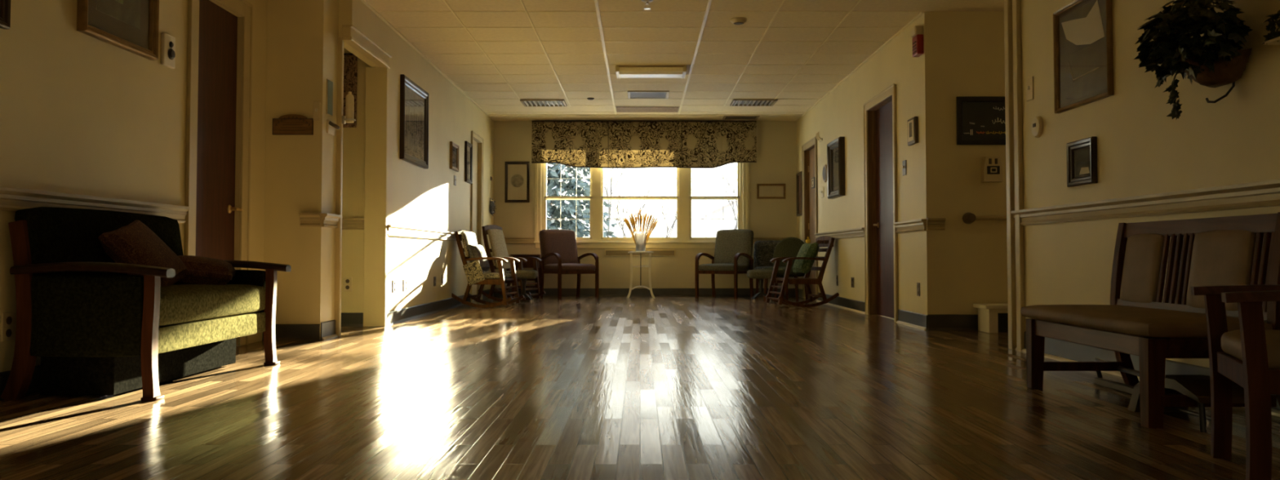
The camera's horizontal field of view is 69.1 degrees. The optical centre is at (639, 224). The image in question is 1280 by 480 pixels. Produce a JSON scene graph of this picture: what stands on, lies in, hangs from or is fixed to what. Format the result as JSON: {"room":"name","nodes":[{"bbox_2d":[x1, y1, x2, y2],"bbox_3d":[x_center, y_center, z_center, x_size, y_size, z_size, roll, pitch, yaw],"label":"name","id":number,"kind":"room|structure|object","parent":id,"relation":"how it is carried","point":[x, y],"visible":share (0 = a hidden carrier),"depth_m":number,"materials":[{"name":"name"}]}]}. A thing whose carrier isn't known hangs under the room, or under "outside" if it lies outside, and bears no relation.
{"room":"nursing home lounge","nodes":[
{"label":"nursing home lounge","id":0,"kind":"room"},
{"bbox_2d":[0,0,267,372],"bbox_3d":[-2.710,-0.646,1.197,0.120,2.570,10.750,0,-2,0],"label":"wall","id":1,"kind":"structure","parent":0,"point":[81,113],"depth_m":4.49,"materials":[{"name":"paint"}]},
{"bbox_2d":[0,0,10,29],"bbox_3d":[-2.635,-1.068,3.707,0.030,0.500,0.340,0,-2,0],"label":"picture frame","id":2,"kind":"object","parent":1,"relation":"attached to","point":[5,5],"visible":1,"depth_m":3.85,"materials":[{"name":"brown wood"}]},
{"bbox_2d":[0,311,14,342],"bbox_3d":[-2.645,0.429,3.888,0.011,0.120,0.075,0,-2,0],"label":"wall outlet","id":3,"kind":"object","parent":1,"relation":"attached to","point":[7,331],"visible":1,"depth_m":3.88,"materials":[{"name":"beige plastic"}]},
{"bbox_2d":[0,364,40,400],"bbox_3d":[-2.642,0.565,0.682,0.016,0.115,9.400,0,-2,0],"label":"baseboard","id":4,"kind":"structure","parent":1,"relation":"attached to","point":[34,386],"depth_m":4.03,"materials":[{"name":"rubber"}]},
{"bbox_2d":[0,186,189,222],"bbox_3d":[-2.629,-0.210,0.692,0.042,0.095,9.370,0,-2,0],"label":"trim","id":5,"kind":"structure","parent":1,"relation":"attached to","point":[11,199],"depth_m":4.33,"materials":[{"name":"paint"}]},
{"bbox_2d":[76,0,159,60],"bbox_3d":[-2.627,-1.210,4.708,0.045,0.620,0.660,0,-2,0],"label":"picture frame","id":6,"kind":"object","parent":1,"relation":"attached to","point":[131,26],"visible":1,"depth_m":4.74,"materials":[{"name":"brown wood"}]},
{"bbox_2d":[96,0,140,29],"bbox_3d":[-2.639,-1.210,4.708,0.004,0.350,0.390,0,-2,0],"label":"print","id":7,"kind":"object","parent":6,"relation":"attached to","point":[125,13],"depth_m":4.73},
{"bbox_2d":[160,32,175,68],"bbox_3d":[-2.630,-0.970,5.193,0.040,0.180,0.124,0,-2,0],"label":"plate","id":8,"kind":"object","parent":1,"relation":"attached to","point":[167,42],"visible":1,"depth_m":5.17,"materials":[{"name":"white paint"}]},
{"bbox_2d":[184,0,253,346],"bbox_3d":[-2.696,-0.355,5.835,0.146,2.296,0.852,0,-2,0],"label":"door","id":9,"kind":"structure","parent":1,"relation":"in","point":[220,72],"depth_m":5.91,"materials":[{"name":"brown wood"}]},
{"bbox_2d":[262,324,319,340],"bbox_3d":[-2.450,0.759,6.520,0.400,0.115,0.016,0,-2,0],"label":"baseboard","id":10,"kind":"structure","parent":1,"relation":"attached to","point":[282,331],"depth_m":6.52,"materials":[{"name":"rubber"}]},
{"bbox_2d":[263,0,338,336],"bbox_3d":[-3.725,-0.462,6.734,2.950,2.570,0.330,0,-2,0],"label":"wall pier","id":11,"kind":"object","parent":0,"point":[303,35],"visible":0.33,"depth_m":6.58,"materials":[{"name":"paint"}]},
{"bbox_2d":[272,114,313,134],"bbox_3d":[-2.454,-0.705,6.567,0.284,0.145,0.019,0,-2,0],"label":"plaque","id":12,"kind":"object","parent":11,"relation":"attached to","point":[288,124],"visible":1,"depth_m":6.56,"materials":[{"name":"brown wood"}]},
{"bbox_2d":[299,213,321,226],"bbox_3d":[-2.320,-0.031,6.534,0.140,0.095,0.042,0,-2,0],"label":"trim","id":13,"kind":"structure","parent":11,"relation":"attached to","point":[307,220],"depth_m":6.53,"materials":[{"name":"paint"}]},
{"bbox_2d":[320,320,337,340],"bbox_3d":[-2.237,0.760,6.689,0.026,0.125,0.300,0,-2,0],"label":"baseboard","id":14,"kind":"object","parent":11,"relation":"attached to","point":[328,327],"visible":1,"depth_m":6.66,"materials":[{"name":"rubber"}]},
{"bbox_2d":[326,78,333,116],"bbox_3d":[-2.244,-0.915,6.726,0.011,0.255,0.135,0,-2,0],"label":"card","id":15,"kind":"object","parent":11,"relation":"attached to","point":[330,85],"visible":1,"depth_m":6.71,"materials":[{"name":"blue paper"}]},
{"bbox_2d":[320,213,341,227],"bbox_3d":[-2.229,-0.025,6.705,0.042,0.095,0.300,0,-2,0],"label":"trim","id":16,"kind":"structure","parent":11,"relation":"attached to","point":[330,220],"depth_m":6.66,"materials":[{"name":"paint"}]},
{"bbox_2d":[341,47,370,312],"bbox_3d":[-3.735,-0.422,7.928,2.930,2.570,0.120,0,-2,0],"label":"wall","id":17,"kind":"structure","parent":0,"point":[353,138],"depth_m":7.86,"materials":[{"name":"paint"}]},
{"bbox_2d":[342,91,355,124],"bbox_3d":[-2.167,-0.867,6.912,0.100,0.242,0.086,0,-2,0],"label":"wall sconce","id":18,"kind":"object","parent":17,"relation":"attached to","point":[348,117],"visible":1,"depth_m":6.89,"materials":[{"name":"plastic"}]},
{"bbox_2d":[345,91,354,123],"bbox_3d":[-2.160,-0.872,6.913,0.059,0.232,0.060,0,-2,0],"label":"bottle","id":19,"kind":"object","parent":18,"relation":"on","point":[349,104],"depth_m":6.89,"materials":[{"name":"plastic"}]},
{"bbox_2d":[342,53,357,127],"bbox_3d":[-2.480,-1.137,7.880,0.180,0.635,0.020,0,-2,0],"label":"tapestry","id":20,"kind":"object","parent":17,"relation":"hanging from","point":[350,60],"visible":0.45,"depth_m":7.88},
{"bbox_2d":[341,312,363,326],"bbox_3d":[-3.655,0.802,7.820,2.690,0.115,0.016,0,-2,0],"label":"baseboard","id":21,"kind":"structure","parent":17,"relation":"attached to","point":[348,319],"depth_m":7.82,"materials":[{"name":"rubber"}]},
{"bbox_2d":[342,217,364,229],"bbox_3d":[-2.470,-0.003,7.833,0.300,0.095,0.042,0,-2,0],"label":"trim","id":22,"kind":"structure","parent":17,"relation":"attached to","point":[347,223],"depth_m":7.83,"materials":[{"name":"paint"}]},
{"bbox_2d":[363,66,389,326],"bbox_3d":[-2.228,-0.235,7.841,0.185,2.190,0.058,0,-2,0],"label":"trim","id":23,"kind":"structure","parent":17,"relation":"attached to","point":[377,78],"depth_m":7.82,"materials":[{"name":"paint"}]},
{"bbox_2d":[338,0,493,311],"bbox_3d":[-2.210,-0.345,10.257,0.120,2.570,6.720,0,-2,0],"label":"wall","id":24,"kind":"structure","parent":0,"point":[418,197],"depth_m":9.50,"materials":[{"name":"paint"}]},
{"bbox_2d":[334,37,343,336],"bbox_3d":[-2.235,-0.281,6.896,0.040,2.220,0.045,0,-2,0],"label":"trim","id":25,"kind":"structure","parent":24,"relation":"attached to","point":[340,43],"depth_m":6.88,"materials":[{"name":"wood"}]},
{"bbox_2d":[342,24,391,68],"bbox_3d":[-2.160,-1.398,7.390,0.080,0.115,1.080,0,-2,0],"label":"trim","id":26,"kind":"structure","parent":24,"relation":"attached to","point":[352,36],"depth_m":7.23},
{"bbox_2d":[399,74,429,168],"bbox_3d":[-2.130,-0.949,8.801,0.040,0.760,0.970,0,-2,0],"label":"picture frame","id":27,"kind":"object","parent":24,"relation":"attached to","point":[414,100],"visible":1,"depth_m":8.76,"materials":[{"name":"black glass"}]},
{"bbox_2d":[404,88,424,157],"bbox_3d":[-2.140,-0.949,8.801,0.004,0.560,0.770,0,-2,0],"label":"print","id":28,"kind":"object","parent":27,"relation":"attached to","point":[414,101],"depth_m":8.80},
{"bbox_2d":[387,224,456,240],"bbox_3d":[-2.129,0.098,9.362,0.042,0.095,3.000,0,-2,0],"label":"trim","id":29,"kind":"structure","parent":24,"relation":"attached to","point":[393,229],"depth_m":8.93,"materials":[{"name":"paint"}]},
{"bbox_2d":[386,294,471,325],"bbox_3d":[-2.142,0.868,9.792,0.016,0.115,3.870,0,-2,0],"label":"baseboard","id":30,"kind":"structure","parent":24,"relation":"attached to","point":[397,316],"depth_m":9.07,"materials":[{"name":"rubber"}]},
{"bbox_2d":[449,141,459,172],"bbox_3d":[-2.135,-0.776,10.692,0.030,0.310,0.400,0,-2,0],"label":"picture frame","id":31,"kind":"object","parent":24,"relation":"attached to","point":[454,148],"visible":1,"depth_m":10.71,"materials":[{"name":"brown wood"}]},
{"bbox_2d":[464,141,472,183],"bbox_3d":[-2.135,-0.767,11.572,0.030,0.500,0.380,0,-2,0],"label":"picture frame","id":32,"kind":"object","parent":24,"relation":"attached to","point":[468,146],"visible":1,"depth_m":11.57,"materials":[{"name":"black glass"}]},
{"bbox_2d":[470,130,483,302],"bbox_3d":[-2.196,-0.089,12.175,0.145,2.186,0.802,0,-2,0],"label":"door","id":33,"kind":"structure","parent":24,"relation":"in","point":[477,187],"depth_m":12.49,"materials":[{"name":"brown wood"}]},
{"bbox_2d":[0,296,1279,479],"bbox_3d":[0.000,0.809,4.776,10.400,0.100,18.000,0,-2,0],"label":"floor","id":34,"kind":"structure","parent":0,"point":[569,388],"depth_m":3.50,"materials":[{"name":"brown wood"}]},
{"bbox_2d":[0,206,291,400],"bbox_3d":[-2.291,0.348,4.491,0.692,0.829,1.425,0,-2,0],"label":"loveseat","id":35,"kind":"object","parent":34,"relation":"on","point":[95,327],"visible":0.91,"depth_m":3.89,"materials":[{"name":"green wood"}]},
{"bbox_2d":[97,219,186,286],"bbox_3d":[-2.415,0.161,4.537,0.290,0.382,0.454,0,-2,-11],"label":"throw pillow","id":36,"kind":"object","parent":35,"relation":"on","point":[135,243],"visible":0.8,"depth_m":4.42,"materials":[{"name":"fabric"}]},
{"bbox_2d":[175,255,235,284],"bbox_3d":[-2.330,0.248,4.904,0.350,0.168,0.391,1,-2,-20],"label":"throw pillow","id":37,"kind":"object","parent":35,"relation":"on","point":[200,269],"visible":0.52,"depth_m":4.77,"materials":[{"name":"fabric"}]},
{"bbox_2d":[159,284,265,326],"bbox_3d":[-2.290,0.384,4.490,0.512,0.174,1.207,0,-2,0],"label":"seat cushion","id":38,"kind":"object","parent":35,"relation":"on","point":[180,304],"depth_m":4.44,"materials":[{"name":"green fabric"}]},
{"bbox_2d":[451,229,524,307],"bbox_3d":[-1.766,0.509,10.789,0.737,0.896,0.520,0,-2,10],"label":"rocking chair","id":39,"kind":"object","parent":34,"relation":"on","point":[474,274],"visible":0.88,"depth_m":10.58,"materials":[{"name":"brown wood"}]},
{"bbox_2d":[462,260,484,285],"bbox_3d":[-1.887,0.550,10.555,0.266,0.290,0.012,0,-2,10],"label":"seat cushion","id":40,"kind":"object","parent":39,"relation":"hanging from","point":[474,274],"depth_m":10.55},
{"bbox_2d":[466,244,489,271],"bbox_3d":[-1.884,0.394,10.808,0.197,0.318,0.368,0,-2,10],"label":"plaid pillow","id":41,"kind":"object","parent":39,"relation":"on","point":[477,251],"visible":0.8,"depth_m":10.69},
{"bbox_2d":[477,224,545,301],"bbox_3d":[-1.661,0.501,12.070,0.737,0.996,0.520,-1,-2,18],"label":"rocking chair","id":42,"kind":"object","parent":34,"relation":"on","point":[495,233],"visible":0.52,"depth_m":12.03,"materials":[{"name":"wood"}]},
{"bbox_2d":[509,270,537,304],"bbox_3d":[-1.430,0.770,11.431,0.328,0.417,0.348,0,-2,0],"label":"footstool","id":43,"kind":"object","parent":34,"relation":"on","point":[523,275],"visible":0.75,"depth_m":11.29,"materials":[{"name":"grey fabric"}]},
{"bbox_2d":[509,270,537,279],"bbox_3d":[-1.430,0.620,11.436,0.328,0.116,0.348,0,-2,0],"label":"cushion","id":44,"kind":"object","parent":43,"relation":"on","point":[521,274],"depth_m":11.27,"materials":[{"name":"brown fabric"}]},
{"bbox_2d":[510,254,541,296],"bbox_3d":[-1.620,0.736,13.283,0.420,0.610,0.420,0,-2,0],"label":"end table","id":45,"kind":"object","parent":34,"relation":"on","point":[529,264],"visible":0.36,"depth_m":13.10,"materials":[{"name":"brown wood"}]},
{"bbox_2d":[538,229,599,299],"bbox_3d":[-1.021,0.550,13.039,0.650,0.972,0.676,1,-2,-35],"label":"upholstered armchair","id":46,"kind":"object","parent":34,"relation":"on","point":[558,247],"visible":1,"depth_m":13.07,"materials":[{"name":"fabric"}]},
{"bbox_2d":[626,251,654,297],"bbox_3d":[0.010,0.712,13.084,0.400,0.655,0.356,0,-2,0],"label":"table","id":47,"kind":"object","parent":34,"relation":"on","point":[630,252],"visible":1,"depth_m":12.94,"materials":[{"name":"white paint"}]},
{"bbox_2d":[634,231,647,251],"bbox_3d":[0.010,0.244,13.099,0.186,0.280,0.186,0,-2,0],"label":"glass vase","id":48,"kind":"object","parent":47,"relation":"on","point":[640,236],"visible":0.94,"depth_m":13.03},
{"bbox_2d":[622,208,658,245],"bbox_3d":[0.010,0.079,13.113,0.520,0.586,0.295,0,-2,0],"label":"dried grass","id":49,"kind":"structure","parent":48,"relation":"in","point":[633,221],"depth_m":13.09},
{"bbox_2d":[694,229,753,299],"bbox_3d":[1.210,0.550,13.040,0.650,0.972,0.676,-1,-2,32],"label":"upholstered armchair","id":50,"kind":"object","parent":34,"relation":"on","point":[733,251],"visible":1,"depth_m":13.09,"materials":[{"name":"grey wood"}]},
{"bbox_2d":[746,269,773,302],"bbox_3d":[1.520,0.778,11.661,0.328,0.417,0.348,0,-2,0],"label":"footstool","id":51,"kind":"object","parent":34,"relation":"on","point":[760,274],"visible":0.79,"depth_m":11.52,"materials":[{"name":"grey fabric"}]},
{"bbox_2d":[746,269,773,279],"bbox_3d":[1.520,0.627,11.666,0.328,0.116,0.348,0,-2,0],"label":"cushion","id":52,"kind":"object","parent":51,"relation":"on","point":[754,273],"depth_m":11.50,"materials":[{"name":"grey fabric"}]},
{"bbox_2d":[753,240,788,298],"bbox_3d":[1.863,0.630,13.127,0.512,0.811,0.615,0,-2,8],"label":"floral chair","id":53,"kind":"object","parent":34,"relation":"on","point":[763,251],"visible":0.3,"depth_m":13.31,"materials":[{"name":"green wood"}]},
{"bbox_2d":[763,237,808,302],"bbox_3d":[1.927,0.586,12.245,0.512,0.840,0.496,-1,-2,28],"label":"chair","id":54,"kind":"object","parent":34,"relation":"on","point":[788,246],"visible":0.48,"depth_m":12.39,"materials":[{"name":"fabric"}]},
{"bbox_2d":[765,235,839,306],"bbox_3d":[1.901,0.548,10.908,0.737,0.826,0.520,0,-2,-10],"label":"rocking chair","id":55,"kind":"object","parent":34,"relation":"on","point":[828,242],"visible":0.97,"depth_m":10.72,"materials":[{"name":"brown wood"}]},
{"bbox_2d":[792,242,818,274],"bbox_3d":[1.949,0.397,10.921,0.235,0.366,0.367,0,-2,-10],"label":"striped pillow","id":56,"kind":"object","parent":55,"relation":"on","point":[806,250],"visible":0.94,"depth_m":10.78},
{"bbox_2d":[973,303,1008,333],"bbox_3d":[3.100,0.733,7.250,0.900,0.215,0.280,0,-2,0],"label":"bench","id":57,"kind":"object","parent":34,"relation":"on","point":[992,317],"visible":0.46,"depth_m":7.18,"materials":[{"name":"white paint"}]},
{"bbox_2d":[1093,357,1139,394],"bbox_3d":[2.183,0.681,4.114,0.136,0.111,0.713,0,-2,0],"label":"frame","id":58,"kind":"object","parent":34,"relation":"on","point":[1124,388],"visible":0.47,"depth_m":4.16,"materials":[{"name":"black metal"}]},
{"bbox_2d":[1020,212,1279,428],"bbox_3d":[2.010,0.354,3.736,0.551,0.758,1.123,0,-2,0],"label":"bench","id":59,"kind":"object","parent":34,"relation":"on","point":[1238,250],"visible":0.86,"depth_m":3.60,"materials":[{"name":"brown wood"}]},
{"bbox_2d":[1128,374,1244,432],"bbox_3d":[1.990,0.632,3.366,0.200,0.161,0.470,0,-2,0],"label":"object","id":60,"kind":"object","parent":34,"relation":"on","point":[1196,387],"visible":0.47,"depth_m":3.25,"materials":[{"name":"brown wood"}]},
{"bbox_2d":[1190,284,1279,479],"bbox_3d":[1.849,0.288,2.458,0.601,0.797,0.536,-1,-2,22],"label":"wooden armchair","id":61,"kind":"object","parent":34,"relation":"on","point":[1249,356],"visible":1,"depth_m":2.34,"materials":[{"name":"brown wood"}]},
{"bbox_2d":[493,120,796,288],"bbox_3d":[0.000,-0.231,13.690,10.400,2.570,0.150,0,-2,0],"label":"wall","id":62,"kind":"structure","parent":0,"point":[776,140],"depth_m":13.61,"materials":[{"name":"paint"}]},
{"bbox_2d":[504,161,529,202],"bbox_3d":[-1.800,-0.619,13.613,0.360,0.600,0.030,0,-2,0],"label":"picture frame","id":63,"kind":"object","parent":62,"relation":"attached to","point":[517,174],"visible":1,"depth_m":13.62,"materials":[{"name":"black wood"}]},
{"bbox_2d":[509,165,525,198],"bbox_3d":[-1.800,-0.619,13.620,0.240,0.480,0.003,0,-2,0],"label":"print","id":64,"kind":"object","parent":63,"relation":"attached to","point":[517,173],"depth_m":13.62},
{"bbox_2d":[604,249,675,255],"bbox_3d":[0.000,0.415,13.577,1.040,0.090,0.034,0,-2,0],"label":"air vent","id":65,"kind":"object","parent":62,"relation":"in","point":[606,252],"visible":0.85,"depth_m":13.56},
{"bbox_2d":[605,250,674,254],"bbox_3d":[0.000,0.417,13.563,1.000,0.056,0.006,0,-2,0],"label":"grille","id":66,"kind":"object","parent":65,"relation":"attached to","point":[607,252],"depth_m":13.56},
{"bbox_2d":[533,162,749,248],"bbox_3d":[0.030,-0.427,13.654,3.160,1.560,0.175,0,-2,0],"label":"window","id":67,"kind":"structure","parent":62,"relation":"in","point":[683,197],"depth_m":13.63,"materials":[{"name":"paint"}]},
{"bbox_2d":[531,120,756,168],"bbox_3d":[0.060,-1.159,13.574,3.271,0.696,0.144,0,-2,0],"label":"window valance","id":68,"kind":"object","parent":62,"relation":"attached to","point":[575,144],"visible":1,"depth_m":13.52,"materials":[{"name":"fabric"}]},
{"bbox_2d":[493,288,795,296],"bbox_3d":[0.075,0.993,13.566,4.450,0.115,0.016,0,-2,0],"label":"baseboard","id":69,"kind":"structure","parent":62,"relation":"attached to","point":[548,291],"depth_m":13.57,"materials":[{"name":"rubber"}]},
{"bbox_2d":[756,183,786,199],"bbox_3d":[1.925,-0.484,13.611,0.420,0.220,0.025,0,-2,0],"label":"picture frame","id":70,"kind":"object","parent":62,"relation":"attached to","point":[764,191],"visible":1,"depth_m":13.61,"materials":[{"name":"brown wood"}]},
{"bbox_2d":[365,0,1004,120],"bbox_3d":[0.000,-1.860,4.864,10.400,0.100,18.000,0,-2,0],"label":"ceiling","id":71,"kind":"structure","parent":0,"point":[437,52],"depth_m":8.90,"materials":[{"name":"tile"}]},
{"bbox_2d":[520,99,567,106],"bbox_3d":[-1.240,-1.563,11.978,0.560,0.022,0.460,0,-2,0],"label":"air vent","id":72,"kind":"object","parent":71,"relation":"in","point":[526,103],"visible":1,"depth_m":11.98,"materials":[{"name":"metal"}]},
{"bbox_2d":[360,0,924,115],"bbox_3d":[0.075,-1.814,4.563,4.450,0.012,17.000,0,-2,0],"label":"trim","id":73,"kind":"structure","parent":71,"relation":"attached to","point":[364,2],"depth_m":8.56,"materials":[{"name":"metal"}]},
{"bbox_2d":[615,106,679,111],"bbox_3d":[0.100,-1.550,12.528,0.860,0.012,0.450,0,-2,0],"label":"ceiling panel","id":74,"kind":"object","parent":71,"relation":"attached to","point":[619,108],"visible":1,"depth_m":12.45,"materials":[{"name":"paint"}]},
{"bbox_2d":[627,90,669,98],"bbox_3d":[0.100,-1.586,11.389,0.500,0.014,0.500,0,-2,0],"label":"ceiling vent","id":75,"kind":"object","parent":71,"relation":"in","point":[631,94],"visible":1,"depth_m":11.33,"materials":[{"name":"metal"}]},
{"bbox_2d":[615,65,686,78],"bbox_3d":[0.115,-1.607,9.839,0.740,0.075,0.400,0,-2,0],"label":"ceiling light","id":76,"kind":"object","parent":71,"relation":"attached to","point":[621,71],"visible":1,"depth_m":9.68,"materials":[{"name":"plastic"}]},
{"bbox_2d":[729,98,777,106],"bbox_3d":[1.460,-1.564,11.938,0.560,0.022,0.460,0,-2,0],"label":"air vent","id":77,"kind":"object","parent":71,"relation":"in","point":[735,102],"visible":1,"depth_m":11.92,"materials":[{"name":"metal"}]},
{"bbox_2d":[796,11,942,315],"bbox_3d":[2.360,-0.336,10.542,0.120,2.570,6.150,0,-2,0],"label":"wall","id":78,"kind":"structure","parent":0,"point":[917,79],"depth_m":8.21,"materials":[{"name":"paint"}]},
{"bbox_2d":[795,171,802,216],"bbox_3d":[2.283,-0.431,13.242,0.035,0.620,0.420,0,-2,0],"label":"picture frame","id":79,"kind":"object","parent":78,"relation":"attached to","point":[798,175],"visible":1,"depth_m":13.32,"materials":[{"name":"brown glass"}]},
{"bbox_2d":[801,136,817,301],"bbox_3d":[2.346,-0.056,12.514,0.145,2.141,1.012,0,-2,0],"label":"door","id":80,"kind":"structure","parent":78,"relation":"in","point":[809,149],"depth_m":12.81,"materials":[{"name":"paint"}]},
{"bbox_2d":[826,136,844,199],"bbox_3d":[2.265,-0.644,10.747,0.070,0.660,0.660,0,-2,0],"label":"picture frame","id":81,"kind":"object","parent":78,"relation":"attached to","point":[836,148],"visible":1,"depth_m":10.74,"materials":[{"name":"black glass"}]},
{"bbox_2d":[813,227,864,239],"bbox_3d":[2.279,0.124,10.742,0.042,0.095,2.580,0,-2,0],"label":"trim","id":82,"kind":"structure","parent":78,"relation":"attached to","point":[859,232],"depth_m":10.29,"materials":[{"name":"paint"}]},
{"bbox_2d":[816,292,865,314],"bbox_3d":[2.287,0.895,10.691,0.026,0.120,2.570,0,-2,0],"label":"baseboard","id":83,"kind":"structure","parent":78,"relation":"attached to","point":[857,306],"depth_m":10.28,"materials":[{"name":"rubber"}]},
{"bbox_2d":[863,83,897,322],"bbox_3d":[2.346,-0.177,8.856,0.145,2.141,1.132,0,-2,0],"label":"door","id":84,"kind":"structure","parent":78,"relation":"in","point":[880,141],"depth_m":9.11,"materials":[{"name":"brown wood"}]},
{"bbox_2d":[893,218,926,233],"bbox_3d":[2.279,0.018,7.864,0.042,0.095,0.820,0,-2,0],"label":"trim","id":85,"kind":"structure","parent":78,"relation":"attached to","point":[915,225],"depth_m":7.78,"materials":[{"name":"paint"}]},
{"bbox_2d":[896,309,927,329],"bbox_3d":[2.287,0.800,7.838,0.026,0.120,0.820,0,-2,0],"label":"baseboard","id":86,"kind":"object","parent":78,"relation":"attached to","point":[916,320],"visible":1,"depth_m":7.79,"materials":[{"name":"rubber"}]},
{"bbox_2d":[907,116,918,146],"bbox_3d":[2.280,-0.779,7.780,0.040,0.220,0.210,0,-2,0],"label":"picture frame","id":87,"kind":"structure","parent":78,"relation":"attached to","point":[913,123],"depth_m":7.70,"materials":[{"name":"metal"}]},
{"bbox_2d":[911,25,924,57],"bbox_3d":[2.265,-1.497,7.594,0.070,0.235,0.140,0,-2,0],"label":"fire alarm","id":88,"kind":"object","parent":78,"relation":"attached to","point":[917,32],"visible":1,"depth_m":7.53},
{"bbox_2d":[938,11,1008,314],"bbox_3d":[3.810,-0.436,7.529,2.780,2.570,0.120,0,-2,0],"label":"wall","id":89,"kind":"structure","parent":0,"point":[972,52],"depth_m":7.47,"materials":[{"name":"paint"}]},
{"bbox_2d":[926,217,945,230],"bbox_3d":[2.370,-0.001,7.433,0.140,0.095,0.042,0,-2,0],"label":"trim","id":90,"kind":"structure","parent":89,"relation":"attached to","point":[932,224],"depth_m":7.43,"materials":[{"name":"paint"}]},
{"bbox_2d":[927,314,977,330],"bbox_3d":[3.600,0.784,7.420,2.600,0.125,0.016,0,-2,0],"label":"baseboard","id":91,"kind":"structure","parent":89,"relation":"attached to","point":[935,322],"depth_m":7.42,"materials":[{"name":"rubber"}]},
{"bbox_2d":[955,96,1005,145],"bbox_3d":[2.800,-0.833,7.469,0.500,0.388,0.026,0,-2,0],"label":"picture frame","id":92,"kind":"object","parent":89,"relation":"attached to","point":[980,120],"visible":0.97,"depth_m":7.47,"materials":[{"name":"black plastic"}]},
{"bbox_2d":[962,212,1006,223],"bbox_3d":[3.760,-0.049,7.412,2.347,0.094,0.088,0,-2,0],"label":"handrail","id":93,"kind":"object","parent":89,"relation":"attached to","point":[967,218],"visible":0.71,"depth_m":7.38,"materials":[{"name":"paint"}]},
{"bbox_2d":[981,156,1002,182],"bbox_3d":[2.815,-0.439,7.428,0.150,0.200,0.081,0,-2,0],"label":"wall dispenser","id":94,"kind":"object","parent":89,"relation":"attached to","point":[991,166],"visible":1,"depth_m":7.40,"materials":[{"name":"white plastic"}]},
{"bbox_2d":[1020,0,1279,368],"bbox_3d":[3.800,-0.656,0.897,2.800,2.570,10.150,0,-2,0],"label":"wall","id":95,"kind":"structure","parent":0,"point":[1235,139],"depth_m":4.56,"materials":[{"name":"paint"}]},
{"bbox_2d":[1004,0,1025,351],"bbox_3d":[2.377,-0.490,5.902,0.045,2.570,0.165,0,-2,0],"label":"trim","id":96,"kind":"structure","parent":95,"relation":"attached to","point":[1012,20],"depth_m":5.88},
{"bbox_2d":[1031,116,1043,137],"bbox_3d":[2.385,-0.585,5.588,0.030,0.127,0.128,0,-2,0],"label":"thermostat","id":97,"kind":"object","parent":95,"relation":"attached to","point":[1037,127],"visible":1,"depth_m":5.56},
{"bbox_2d":[1066,136,1097,186],"bbox_3d":[2.385,-0.334,5.019,0.030,0.245,0.290,0,-2,0],"label":"picture frame","id":98,"kind":"object","parent":95,"relation":"attached to","point":[1082,162],"visible":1,"depth_m":5.01,"materials":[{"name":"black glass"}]},
{"bbox_2d":[1074,148,1090,176],"bbox_3d":[2.393,-0.334,5.019,0.003,0.135,0.180,0,-2,0],"label":"print","id":99,"kind":"object","parent":98,"relation":"attached to","point":[1082,156],"depth_m":5.02},
{"bbox_2d":[1053,0,1113,113],"bbox_3d":[2.385,-0.934,5.019,0.030,0.580,0.610,0,-2,0],"label":"picture frame","id":100,"kind":"object","parent":95,"relation":"attached to","point":[1082,29],"visible":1,"depth_m":5.01,"materials":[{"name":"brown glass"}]},
{"bbox_2d":[1010,178,1279,226],"bbox_3d":[2.379,-0.198,1.037,0.042,0.095,9.800,0,-2,0],"label":"trim","id":101,"kind":"structure","parent":95,"relation":"attached to","point":[1267,193],"depth_m":4.20,"materials":[{"name":"paint"}]},
{"bbox_2d":[1014,331,1279,417],"bbox_3d":[2.387,0.570,0.962,0.026,0.125,9.900,0,-2,0],"label":"baseboard","id":102,"kind":"structure","parent":95,"relation":"attached to","point":[1055,349],"depth_m":4.88,"materials":[{"name":"rubber"}]},
{"bbox_2d":[1133,0,1253,120],"bbox_3d":[2.232,-0.688,3.791,0.360,0.504,0.553,0,-2,0],"label":"ivy","id":103,"kind":"object","parent":95,"relation":"hanging from","point":[1224,63],"visible":1,"depth_m":3.70,"materials":[{"name":"plant"}]},
{"bbox_2d":[1177,48,1251,88],"bbox_3d":[2.300,-0.625,3.783,0.185,0.118,0.310,0,-2,0],"label":"basket","id":104,"kind":"object","parent":95,"relation":"hanging from","point":[1206,69],"depth_m":3.70,"materials":[{"name":"wicker"}]},
{"bbox_2d":[1262,9,1279,44],"bbox_3d":[2.350,-0.725,3.390,0.101,0.121,0.130,0,-2,0],"label":"plant","id":105,"kind":"object","parent":95,"relation":"attached to","point":[1273,37],"visible":1,"depth_m":3.42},
{"label":"outside","id":106,"kind":"structure","parent":0,"visible":0},
{"bbox_3d":[0.000,3.531,77.025,120.000,0.150,125.800,0,-2,0],"label":"snow ground","id":107,"kind":"structure","parent":106,"visible":0},
{"bbox_2d":[546,163,617,237],"bbox_3d":[-2.264,-2.500,22.518,4.131,9.859,4.014,-1,-2,23],"label":"conifer","id":108,"kind":"object","parent":107,"relation":"on","point":[554,186],"visible":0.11,"depth_m":21.96,"materials":[{"name":"green plant"}]},
{"bbox_2d":[603,168,662,237],"bbox_3d":[-0.335,0.089,24.194,1.909,3.230,1.807,0,-2,-3],"label":"bare tree","id":109,"kind":"object","parent":107,"relation":"on","point":[641,189],"visible":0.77,"depth_m":24.08,"materials":[{"name":"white plant"}]},
{"bbox_2d":[645,167,722,237],"bbox_3d":[1.214,-0.182,26.989,1.837,3.958,2.529,1,-2,-31],"label":"bare tree","id":110,"kind":"object","parent":107,"relation":"on","point":[697,193],"visible":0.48,"depth_m":27.05,"materials":[{"name":"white plant"}]},
{"bbox_2d":[698,162,737,229],"bbox_3d":[3.010,-0.386,26.160,2.739,4.310,1.863,0,-2,0],"label":"bare tree","id":111,"kind":"object","parent":107,"relation":"on","point":[719,171],"visible":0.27,"depth_m":26.14,"materials":[{"name":"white plant"}]},
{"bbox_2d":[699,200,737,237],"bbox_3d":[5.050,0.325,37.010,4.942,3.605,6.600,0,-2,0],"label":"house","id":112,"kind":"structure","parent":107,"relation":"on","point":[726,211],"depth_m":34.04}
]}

